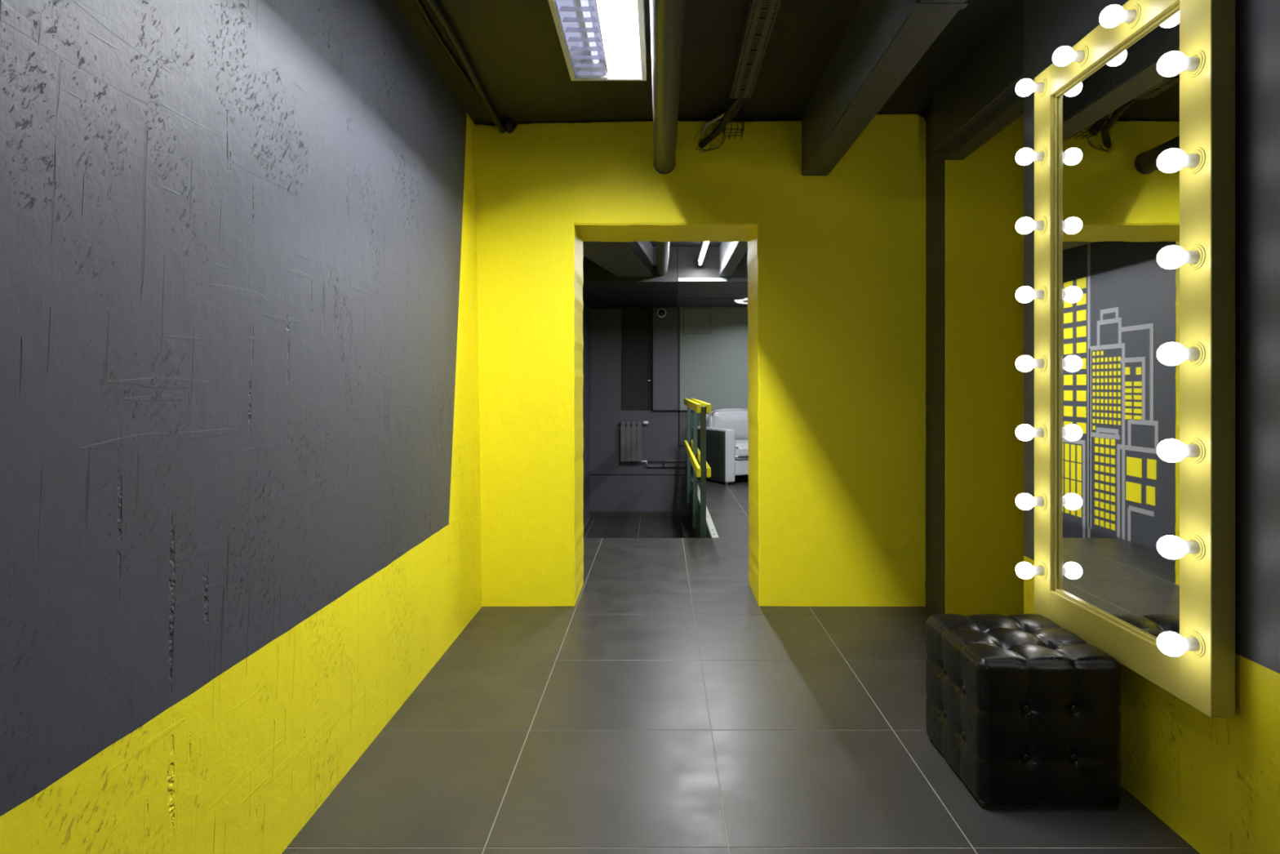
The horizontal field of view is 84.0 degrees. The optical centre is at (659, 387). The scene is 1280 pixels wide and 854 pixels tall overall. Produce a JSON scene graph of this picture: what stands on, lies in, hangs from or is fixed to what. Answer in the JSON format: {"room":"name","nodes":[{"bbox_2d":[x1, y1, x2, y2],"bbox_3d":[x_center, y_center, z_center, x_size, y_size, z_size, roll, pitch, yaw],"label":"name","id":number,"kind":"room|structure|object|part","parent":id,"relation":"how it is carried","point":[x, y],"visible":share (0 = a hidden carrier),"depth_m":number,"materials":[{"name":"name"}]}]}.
{"room":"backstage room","nodes":[
{"label":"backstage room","id":0,"kind":"room"},
{"bbox_2d":[0,0,590,853],"bbox_3d":[-0.997,0.185,3.480,0.160,3.230,12.160,0,0,0],"label":"wall","id":1,"kind":"structure","parent":0,"point":[240,490],"depth_m":1.50,"materials":[{"name":"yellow paint"}]},
{"bbox_2d":[590,308,653,409],"bbox_3d":[1.216,-0.585,9.480,4.367,1.770,0.100,0,0,0],"label":"wall","id":2,"kind":"structure","parent":0,"point":[606,324],"depth_m":9.43,"materials":[{"name":"grey paint"}]},
{"bbox_2d":[622,309,652,409],"bbox_3d":[-0.302,-0.365,9.396,0.395,1.330,0.071,0,0,0],"label":"door","id":3,"kind":"structure","parent":2,"relation":"in","point":[637,324],"depth_m":9.40,"materials":[{"name":"black wood"}]},
{"bbox_2d":[583,516,693,537],"bbox_3d":[-0.279,1.750,7.225,1.377,0.100,4.370,0,0,0],"label":"floor","id":4,"kind":"structure","parent":0,"point":[595,526],"depth_m":8.62,"materials":[{"name":"grey tile"}]},
{"bbox_2d":[590,409,707,511],"bbox_3d":[1.216,1.050,9.410,4.367,1.500,0.100,0,0,0],"label":"wall","id":5,"kind":"structure","parent":0,"point":[660,437],"depth_m":9.36,"materials":[{"name":"grey paint"}]},
{"bbox_2d":[590,472,687,474],"bbox_3d":[-0.264,1.133,9.351,1.307,0.018,0.018,0,0,0],"label":"trim","id":6,"kind":"structure","parent":5,"relation":"attached to","point":[590,473],"depth_m":9.34,"materials":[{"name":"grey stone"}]},
{"bbox_2d":[590,511,689,516],"bbox_3d":[-0.264,1.665,9.355,1.307,0.070,0.010,0,0,0],"label":"trim","id":7,"kind":"structure","parent":5,"relation":"attached to","point":[593,513],"depth_m":9.35,"materials":[{"name":"ceramic"}]},
{"bbox_2d":[618,421,687,466],"bbox_3d":[-0.065,0.739,9.309,0.940,0.602,0.099,0,0,0],"label":"radiator","id":8,"kind":"object","parent":5,"relation":"attached to","point":[633,433],"visible":0.98,"depth_m":9.26,"materials":[{"name":"grey metal"}]},
{"bbox_2d":[653,307,677,410],"bbox_3d":[0.069,-0.435,9.367,0.326,1.469,0.135,0,0,0],"label":"duct","id":9,"kind":"object","parent":5,"relation":"on","point":[665,328],"visible":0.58,"depth_m":9.30,"materials":[{"name":"grey paint"}]},
{"bbox_2d":[657,307,666,317],"bbox_3d":[0.024,-0.975,9.265,0.128,0.128,0.066,0,0,0],"label":"dome camera","id":10,"kind":"object","parent":9,"relation":"attached to","point":[661,313],"visible":1,"depth_m":9.27,"materials":[{"name":"white plastic"}]},
{"bbox_2d":[689,500,700,537],"bbox_3d":[0.415,1.525,7.350,0.054,0.350,4.020,0,0,0],"label":"trim","id":11,"kind":"structure","parent":5,"relation":"attached to","point":[696,531],"depth_m":8.43,"materials":[{"name":"grey paint"}]},
{"bbox_2d":[582,246,747,308],"bbox_3d":[1.216,-1.258,8.245,4.367,0.424,2.430,0,0,0],"label":"ceiling","id":12,"kind":"structure","parent":0,"point":[602,289],"depth_m":7.65,"materials":[{"name":"black paint"}]},
{"bbox_2d":[656,241,669,275],"bbox_3d":[0.024,-1.156,6.670,0.108,0.109,5.181,0,0,0],"label":"ceiling pipe","id":13,"kind":"object","parent":12,"relation":"attached to","point":[662,247],"visible":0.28,"depth_m":6.08,"materials":[{"name":"grey metal"}]},
{"bbox_2d":[678,277,726,281],"bbox_3d":[0.420,-1.065,7.021,0.480,0.034,0.017,0,0,0],"label":"ceiling light","id":14,"kind":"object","parent":12,"relation":"attached to","point":[680,279],"depth_m":7.01,"materials":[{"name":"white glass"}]},
{"bbox_2d":[679,297,744,299],"bbox_3d":[1.815,-1.046,8.390,3.170,0.008,0.060,0,0,0],"label":"trim","id":15,"kind":"structure","parent":12,"relation":"attached to","point":[679,298],"depth_m":8.36,"materials":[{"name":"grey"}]},
{"bbox_2d":[677,246,747,278],"bbox_3d":[1.788,-1.276,7.026,3.223,0.388,0.008,0,0,0],"label":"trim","id":16,"kind":"structure","parent":12,"relation":"attached to","point":[688,266],"depth_m":7.02,"materials":[{"name":"black paint"}]},
{"bbox_2d":[734,297,747,303],"bbox_3d":[1.130,-1.039,8.550,0.470,0.022,0.470,0,0,0],"label":"recessed light","id":17,"kind":"object","parent":12,"relation":"in","point":[744,300],"visible":0.32,"depth_m":8.54,"materials":[{"name":"white"}]},
{"bbox_2d":[475,114,925,606],"bbox_3d":[0.192,-0.138,3.885,2.385,2.556,0.430,0,0,0],"label":"wall","id":18,"kind":"structure","parent":0,"point":[836,261],"depth_m":3.67,"materials":[{"name":"yellow paint"}]},
{"bbox_2d":[649,0,685,173],"bbox_3d":[0.024,-1.156,0.560,0.115,0.115,6.280,0,0,0],"label":"ceiling pipe","id":19,"kind":"object","parent":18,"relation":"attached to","point":[667,16],"visible":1,"depth_m":2.53,"materials":[{"name":"grey metal"}]},
{"bbox_2d":[722,106,744,138],"bbox_3d":[0.371,-1.340,3.604,0.097,0.114,0.132,0,0,0],"label":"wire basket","id":20,"kind":"object","parent":18,"relation":"attached to","point":[737,114],"visible":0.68,"depth_m":3.56,"materials":[{"name":"black metal"}]},
{"bbox_2d":[481,113,924,128],"bbox_3d":[0.210,-1.380,3.891,2.420,0.220,0.418,0,0,0],"label":"wall","id":21,"kind":"structure","parent":0,"point":[787,118],"depth_m":3.68,"materials":[{"name":"black paint"}]},
{"bbox_2d":[693,88,746,152],"bbox_3d":[0.334,-1.281,3.466,0.150,0.145,0.504,0,0,-22],"label":"cable bundle","id":22,"kind":"object","parent":21,"relation":"attached to","point":[735,105],"visible":0.94,"depth_m":3.54,"materials":[{"name":"black plastic"}]},
{"bbox_2d":[392,0,1018,246],"bbox_3d":[1.200,-1.489,3.430,4.600,0.262,12.060,0,0,0],"label":"ceiling","id":23,"kind":"structure","parent":0,"point":[513,49],"depth_m":3.02,"materials":[{"name":"black paint"}]},
{"bbox_2d":[413,0,514,133],"bbox_3d":[-0.806,-1.337,0.565,0.107,0.066,6.231,0,0,0],"label":"conduit","id":24,"kind":"object","parent":23,"relation":"attached to","point":[473,82],"visible":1,"depth_m":2.85,"materials":[{"name":"black metal"}]},
{"bbox_2d":[547,0,646,80],"bbox_3d":[-0.211,-1.320,2.330,0.312,0.104,1.220,0,0,0],"label":"ceiling light","id":25,"kind":"object","parent":23,"relation":"attached to","point":[600,40],"visible":1,"depth_m":2.65,"materials":[{"name":"white plastic"}]},
{"bbox_3d":[-0.279,-1.281,2.405,0.124,0.018,0.002,0,0,0],"label":"louver blade","id":26,"kind":"part","parent":25,"relation":"part of","materials":[{"name":"silver metal"}]},
{"bbox_3d":[-0.279,-1.281,2.475,0.124,0.018,0.002,0,0,0],"label":"louver blade","id":27,"kind":"part","parent":25,"relation":"part of","materials":[{"name":"silver metal"}]},
{"bbox_3d":[-0.279,-1.281,2.546,0.124,0.018,0.002,0,0,0],"label":"louver blade","id":28,"kind":"part","parent":25,"relation":"part of","materials":[{"name":"silver metal"}]},
{"bbox_3d":[-0.279,-1.281,2.616,0.124,0.018,0.002,0,0,0],"label":"louver blade","id":29,"kind":"part","parent":25,"relation":"part of","materials":[{"name":"silver metal"}]},
{"bbox_3d":[-0.279,-1.281,2.687,0.124,0.018,0.002,0,0,0],"label":"louver blade","id":30,"kind":"part","parent":25,"relation":"part of","materials":[{"name":"silver metal"}]},
{"bbox_3d":[-0.279,-1.281,2.757,0.124,0.018,0.002,0,0,0],"label":"louver blade","id":31,"kind":"part","parent":25,"relation":"part of","materials":[{"name":"silver metal"}]},
{"bbox_3d":[-0.279,-1.281,2.828,0.124,0.018,0.002,0,0,0],"label":"louver blade","id":32,"kind":"part","parent":25,"relation":"part of","materials":[{"name":"silver metal"}]},
{"bbox_3d":[-0.279,-1.281,2.898,0.124,0.018,0.002,0,0,0],"label":"louver blade","id":33,"kind":"part","parent":25,"relation":"part of","materials":[{"name":"silver metal"}]},
{"bbox_3d":[-0.143,-1.281,2.405,0.124,0.018,0.002,0,0,0],"label":"louver blade","id":34,"kind":"part","parent":25,"relation":"part of","materials":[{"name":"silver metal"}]},
{"bbox_3d":[-0.143,-1.281,2.475,0.124,0.018,0.002,0,0,0],"label":"louver blade","id":35,"kind":"part","parent":25,"relation":"part of","materials":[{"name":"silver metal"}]},
{"bbox_3d":[-0.143,-1.281,2.546,0.124,0.018,0.002,0,0,0],"label":"louver blade","id":36,"kind":"part","parent":25,"relation":"part of","materials":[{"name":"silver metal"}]},
{"bbox_3d":[-0.143,-1.281,2.616,0.124,0.018,0.002,0,0,0],"label":"louver blade","id":37,"kind":"part","parent":25,"relation":"part of","materials":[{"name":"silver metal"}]},
{"bbox_3d":[-0.143,-1.281,2.687,0.124,0.018,0.002,0,0,0],"label":"louver blade","id":38,"kind":"part","parent":25,"relation":"part of","materials":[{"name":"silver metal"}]},
{"bbox_3d":[-0.143,-1.281,2.757,0.124,0.018,0.002,0,0,0],"label":"louver blade","id":39,"kind":"part","parent":25,"relation":"part of","materials":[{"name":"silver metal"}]},
{"bbox_3d":[-0.143,-1.281,2.828,0.124,0.018,0.002,0,0,0],"label":"louver blade","id":40,"kind":"part","parent":25,"relation":"part of","materials":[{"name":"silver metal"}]},
{"bbox_3d":[-0.143,-1.281,2.898,0.124,0.018,0.002,0,0,0],"label":"louver blade","id":41,"kind":"part","parent":25,"relation":"part of","materials":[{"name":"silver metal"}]},
{"bbox_2d":[582,240,653,276],"bbox_3d":[-0.524,-1.281,5.565,0.592,0.378,3.011,0,0,6],"label":"ceiling beam","id":42,"kind":"structure","parent":23,"relation":"attached to","point":[621,259],"depth_m":6.09,"materials":[{"name":"grey paint"}]},
{"bbox_2d":[697,241,709,265],"bbox_3d":[0.390,-1.288,6.280,0.044,0.205,1.240,0,0,0],"label":"tube light","id":43,"kind":"object","parent":23,"relation":"hanging from","point":[704,244],"visible":0.5,"depth_m":6.34,"materials":[{"name":"white plastic"}]},
{"bbox_2d":[719,240,747,276],"bbox_3d":[0.641,-1.281,5.565,0.117,0.378,2.930,0,0,0],"label":"ceiling beam","id":44,"kind":"structure","parent":23,"relation":"attached to","point":[731,253],"depth_m":6.19,"materials":[{"name":"grey paint"}]},
{"bbox_2d":[728,0,782,98],"bbox_3d":[0.361,-1.317,1.100,0.098,0.035,4.200,0,0,0],"label":"cable tray","id":45,"kind":"object","parent":23,"relation":"attached to","point":[757,27],"visible":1,"depth_m":2.71,"materials":[{"name":"grey paint"}]},
{"bbox_2d":[800,0,967,175],"bbox_3d":[0.800,-1.278,0.540,0.151,0.384,6.280,0,0,0],"label":"ceiling beam","id":46,"kind":"structure","parent":23,"relation":"attached to","point":[883,41],"depth_m":2.62,"materials":[{"name":"grey paint"}]},
{"bbox_2d":[932,0,1023,152],"bbox_3d":[1.339,-1.300,2.998,0.053,0.340,0.865,0,0,0],"label":"ceiling beam","id":47,"kind":"structure","parent":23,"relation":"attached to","point":[989,75],"depth_m":2.92,"materials":[{"name":"grey paint"}]},
{"bbox_2d":[942,92,1023,159],"bbox_3d":[1.413,-1.282,2.314,0.097,0.375,2.228,0,0,0],"label":"ceiling beam","id":48,"kind":"structure","parent":23,"relation":"attached to","point":[1012,108],"depth_m":3.03,"materials":[{"name":"grey paint"}]},
{"bbox_2d":[677,306,748,410],"bbox_3d":[1.536,-0.381,9.365,2.600,1.360,0.130,0,0,0],"label":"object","id":49,"kind":"structure","parent":0,"point":[714,369],"depth_m":9.31,"materials":[{"name":"grey paint"}]},
{"bbox_2d":[678,307,679,445],"bbox_3d":[0.323,-0.132,9.322,0.155,1.816,0.067,0,0,0],"label":"cable","id":50,"kind":"object","parent":49,"relation":"attached to","point":[678,308],"visible":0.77,"depth_m":9.29,"materials":[{"name":"black plastic"}]},
{"bbox_2d":[281,473,1199,853],"bbox_3d":[1.216,1.240,3.355,4.367,0.220,12.010,0,0,0],"label":"floor","id":51,"kind":"structure","parent":0,"point":[666,709],"depth_m":2.27,"materials":[{"name":"grey tile"}]},
{"bbox_2d":[684,398,711,537],"bbox_3d":[0.335,0.728,6.870,0.110,1.205,2.900,0,0,0],"label":"stair railing","id":52,"kind":"object","parent":51,"relation":"on","point":[697,406],"visible":0.94,"depth_m":6.25,"materials":[{"name":"green metal"}]},
{"bbox_3d":[0.335,0.738,8.170,0.043,1.185,0.040,0,0,0],"label":"post","id":53,"kind":"part","parent":52,"relation":"part of","materials":[{"name":"black metal"}]},
{"bbox_3d":[0.373,1.230,8.170,0.034,0.140,0.070,0,0,0],"label":"fixing plate","id":54,"kind":"part","parent":52,"relation":"part of","materials":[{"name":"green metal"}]},
{"bbox_3d":[0.335,0.738,6.750,0.043,1.185,0.040,0,0,0],"label":"post","id":55,"kind":"part","parent":52,"relation":"part of","materials":[{"name":"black metal"}]},
{"bbox_3d":[0.373,1.230,6.750,0.034,0.140,0.070,0,0,0],"label":"fixing plate","id":56,"kind":"part","parent":52,"relation":"part of","materials":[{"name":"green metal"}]},
{"bbox_3d":[0.335,0.738,5.500,0.043,1.185,0.040,0,0,0],"label":"post","id":57,"kind":"part","parent":52,"relation":"part of","materials":[{"name":"green metal"}]},
{"bbox_2d":[697,492,718,537],"bbox_3d":[0.411,1.234,6.495,0.062,0.232,2.310,0,0,0],"label":"trim","id":58,"kind":"structure","parent":51,"relation":"attached to","point":[711,532],"depth_m":5.81,"materials":[{"name":"grey metal"}]},
{"bbox_3d":[0.385,1.234,6.495,0.009,0.232,2.310,0,0,0],"label":"kick plate","id":59,"kind":"part","parent":58,"relation":"part of","materials":[{"name":"silver metal"}]},
{"bbox_2d":[692,408,748,484],"bbox_3d":[0.969,0.695,8.770,0.896,0.870,0.852,0,0,-27],"label":"armchair","id":60,"kind":"object","parent":51,"relation":"on","point":[727,428],"visible":0.54,"depth_m":8.39,"materials":[{"name":"white leather"}]},
{"bbox_3d":[0.842,0.680,9.026,0.690,0.700,0.280,0,0,-27],"label":"backrest","id":61,"kind":"part","parent":60,"relation":"part of","materials":[{"name":"white leather"}]},
{"bbox_3d":[0.581,0.800,8.556,0.010,0.580,0.760,0,0,-27],"label":"panel","id":62,"kind":"part","parent":60,"relation":"part of","materials":[{"name":"grey"}]},
{"bbox_3d":[0.639,0.792,8.586,0.130,0.615,0.800,0,0,-27],"label":"armrest","id":63,"kind":"part","parent":60,"relation":"part of","materials":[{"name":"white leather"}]},
{"bbox_2d":[706,408,748,439],"bbox_3d":[0.905,0.490,8.901,0.710,0.460,0.260,0,0,-27],"label":"backrest","id":64,"kind":"object","parent":60,"relation":"on","point":[736,419],"depth_m":8.78,"materials":[{"name":"leather"}]},
{"bbox_2d":[734,440,748,460],"bbox_3d":[1.019,0.755,8.678,0.644,0.214,0.644,0,0,-27],"label":"seat cushion","id":65,"kind":"object","parent":60,"relation":"on","point":[741,446],"depth_m":8.31,"materials":[{"name":"white leather"}]},
{"bbox_3d":[0.976,0.940,8.763,0.630,0.180,0.750,0,0,-27],"label":"seat","id":66,"kind":"part","parent":60,"relation":"part of","materials":[{"name":"white leather"}]},
{"bbox_2d":[925,613,1121,808],"bbox_3d":[1.047,0.926,2.098,0.391,0.407,0.414,0,0,0],"label":"ottoman","id":67,"kind":"object","parent":51,"relation":"on","point":[1025,711],"visible":1,"depth_m":1.90,"materials":[{"name":"black leather"}]},
{"bbox_3d":[1.047,1.120,2.098,0.358,0.020,0.380,0,0,0],"label":"board","id":68,"kind":"part","parent":67,"relation":"part of","materials":[{"name":"black leather"}]},
{"bbox_2d":[925,106,1023,616],"bbox_3d":[1.736,-0.165,3.549,0.727,2.610,0.242,0,0,0],"label":"wall","id":69,"kind":"structure","parent":0,"point":[984,189],"depth_m":3.43,"materials":[{"name":"yellow paint"}]},
{"bbox_2d":[1023,0,1279,853],"bbox_3d":[1.390,-0.160,-0.020,0.160,2.620,5.160,0,0,0],"label":"wall","id":70,"kind":"structure","parent":0,"point":[1049,25],"depth_m":1.60,"materials":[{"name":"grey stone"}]},
{"bbox_2d":[1015,0,1235,717],"bbox_3d":[1.235,-0.141,1.985,0.148,1.775,0.760,0,0,0],"label":"vanity mirror","id":71,"kind":"object","parent":70,"relation":"attached to","point":[1134,155],"visible":1,"depth_m":1.87,"materials":[{"name":"yellow mirror"}]},
{"bbox_2d":[1015,77,1047,97],"bbox_3d":[1.202,-0.975,2.312,0.083,0.058,0.058,0,0,0],"label":"bulb","id":72,"kind":"object","parent":71,"relation":"attached to","point":[1025,86],"depth_m":2.30,"materials":[{"name":"white glass"}]},
{"bbox_2d":[1015,146,1047,165],"bbox_3d":[1.202,-0.751,2.312,0.083,0.058,0.058,0,0,0],"label":"bulb","id":73,"kind":"object","parent":71,"relation":"attached to","point":[1024,156],"depth_m":2.30,"materials":[{"name":"white glass"}]},
{"bbox_2d":[1015,216,1047,234],"bbox_3d":[1.202,-0.526,2.312,0.083,0.058,0.058,0,0,0],"label":"bulb","id":74,"kind":"object","parent":71,"relation":"attached to","point":[1024,225],"depth_m":2.30,"materials":[{"name":"white glass"}]},
{"bbox_2d":[1015,285,1047,303],"bbox_3d":[1.202,-0.302,2.312,0.083,0.058,0.058,0,0,0],"label":"bulb","id":75,"kind":"object","parent":71,"relation":"attached to","point":[1025,294],"depth_m":2.30,"materials":[{"name":"white glass"}]},
{"bbox_2d":[1015,354,1047,372],"bbox_3d":[1.202,-0.078,2.312,0.083,0.058,0.058,0,0,0],"label":"bulb","id":76,"kind":"object","parent":71,"relation":"attached to","point":[1024,363],"depth_m":2.30,"materials":[{"name":"white glass"}]},
{"bbox_2d":[1015,423,1047,441],"bbox_3d":[1.202,0.146,2.312,0.083,0.058,0.058,0,0,0],"label":"bulb","id":77,"kind":"object","parent":71,"relation":"attached to","point":[1025,432],"depth_m":2.30,"materials":[{"name":"white glass"}]},
{"bbox_2d":[1015,492,1047,510],"bbox_3d":[1.202,0.371,2.312,0.083,0.058,0.058,0,0,0],"label":"bulb","id":78,"kind":"object","parent":71,"relation":"attached to","point":[1025,501],"depth_m":2.30,"materials":[{"name":"white glass"}]},
{"bbox_2d":[1015,561,1047,579],"bbox_3d":[1.202,0.595,2.312,0.083,0.058,0.058,0,0,0],"label":"bulb","id":79,"kind":"object","parent":71,"relation":"attached to","point":[1024,570],"depth_m":2.30,"materials":[{"name":"white glass"}]},
{"bbox_2d":[1052,44,1088,66],"bbox_3d":[1.202,-0.975,2.093,0.083,0.058,0.058,0,0,0],"label":"bulb","id":80,"kind":"object","parent":71,"relation":"attached to","point":[1063,55],"depth_m":2.08,"materials":[{"name":"white glass"}]},
{"bbox_3d":[1.259,-0.141,1.985,0.008,1.577,0.562,0,0,0],"label":"moulding","id":81,"kind":"part","parent":71,"relation":"part of","materials":[{"name":"gold metal"}]},
{"bbox_2d":[1057,8,1179,639],"bbox_3d":[1.268,-0.141,1.985,0.008,1.597,0.582,0,0,0],"label":"mirror glass","id":82,"kind":"object","parent":71,"relation":"attached to","point":[1117,402],"depth_m":1.96,"materials":[{"name":"silver metal"}]},
{"bbox_2d":[1099,4,1141,28],"bbox_3d":[1.202,-0.975,1.868,0.083,0.058,0.058,0,0,0],"label":"bulb","id":83,"kind":"object","parent":71,"relation":"attached to","point":[1112,15],"depth_m":1.85,"materials":[{"name":"white glass"}]},
{"bbox_2d":[1156,49,1205,77],"bbox_3d":[1.202,-0.751,1.650,0.083,0.058,0.058,0,0,0],"label":"bulb","id":84,"kind":"object","parent":71,"relation":"attached to","point":[1192,63],"depth_m":1.64,"materials":[{"name":"white glass"}]},
{"bbox_2d":[1156,147,1205,173],"bbox_3d":[1.202,-0.526,1.650,0.083,0.058,0.058,0,0,0],"label":"bulb","id":85,"kind":"object","parent":71,"relation":"attached to","point":[1191,160],"depth_m":1.64,"materials":[{"name":"white glass"}]},
{"bbox_2d":[1156,244,1205,270],"bbox_3d":[1.202,-0.302,1.650,0.083,0.058,0.058,0,0,0],"label":"bulb","id":86,"kind":"object","parent":71,"relation":"attached to","point":[1191,257],"depth_m":1.64,"materials":[{"name":"white glass"}]},
{"bbox_2d":[1156,341,1205,366],"bbox_3d":[1.202,-0.078,1.650,0.083,0.058,0.058,0,0,0],"label":"bulb","id":87,"kind":"object","parent":71,"relation":"attached to","point":[1191,353],"depth_m":1.64,"materials":[{"name":"white glass"}]},
{"bbox_2d":[1156,438,1205,462],"bbox_3d":[1.202,0.146,1.650,0.083,0.058,0.058,0,0,0],"label":"bulb","id":88,"kind":"object","parent":71,"relation":"attached to","point":[1190,450],"depth_m":1.64,"materials":[{"name":"white glass"}]},
{"bbox_2d":[1156,534,1205,559],"bbox_3d":[1.202,0.371,1.650,0.083,0.058,0.058,0,0,0],"label":"bulb","id":89,"kind":"object","parent":71,"relation":"attached to","point":[1191,547],"depth_m":1.64,"materials":[{"name":"white glass"}]},
{"bbox_2d":[1156,631,1205,657],"bbox_3d":[1.202,0.595,1.650,0.083,0.058,0.058,0,0,0],"label":"bulb","id":90,"kind":"object","parent":71,"relation":"attached to","point":[1192,643],"depth_m":1.64,"materials":[{"name":"white glass"}]}
]}

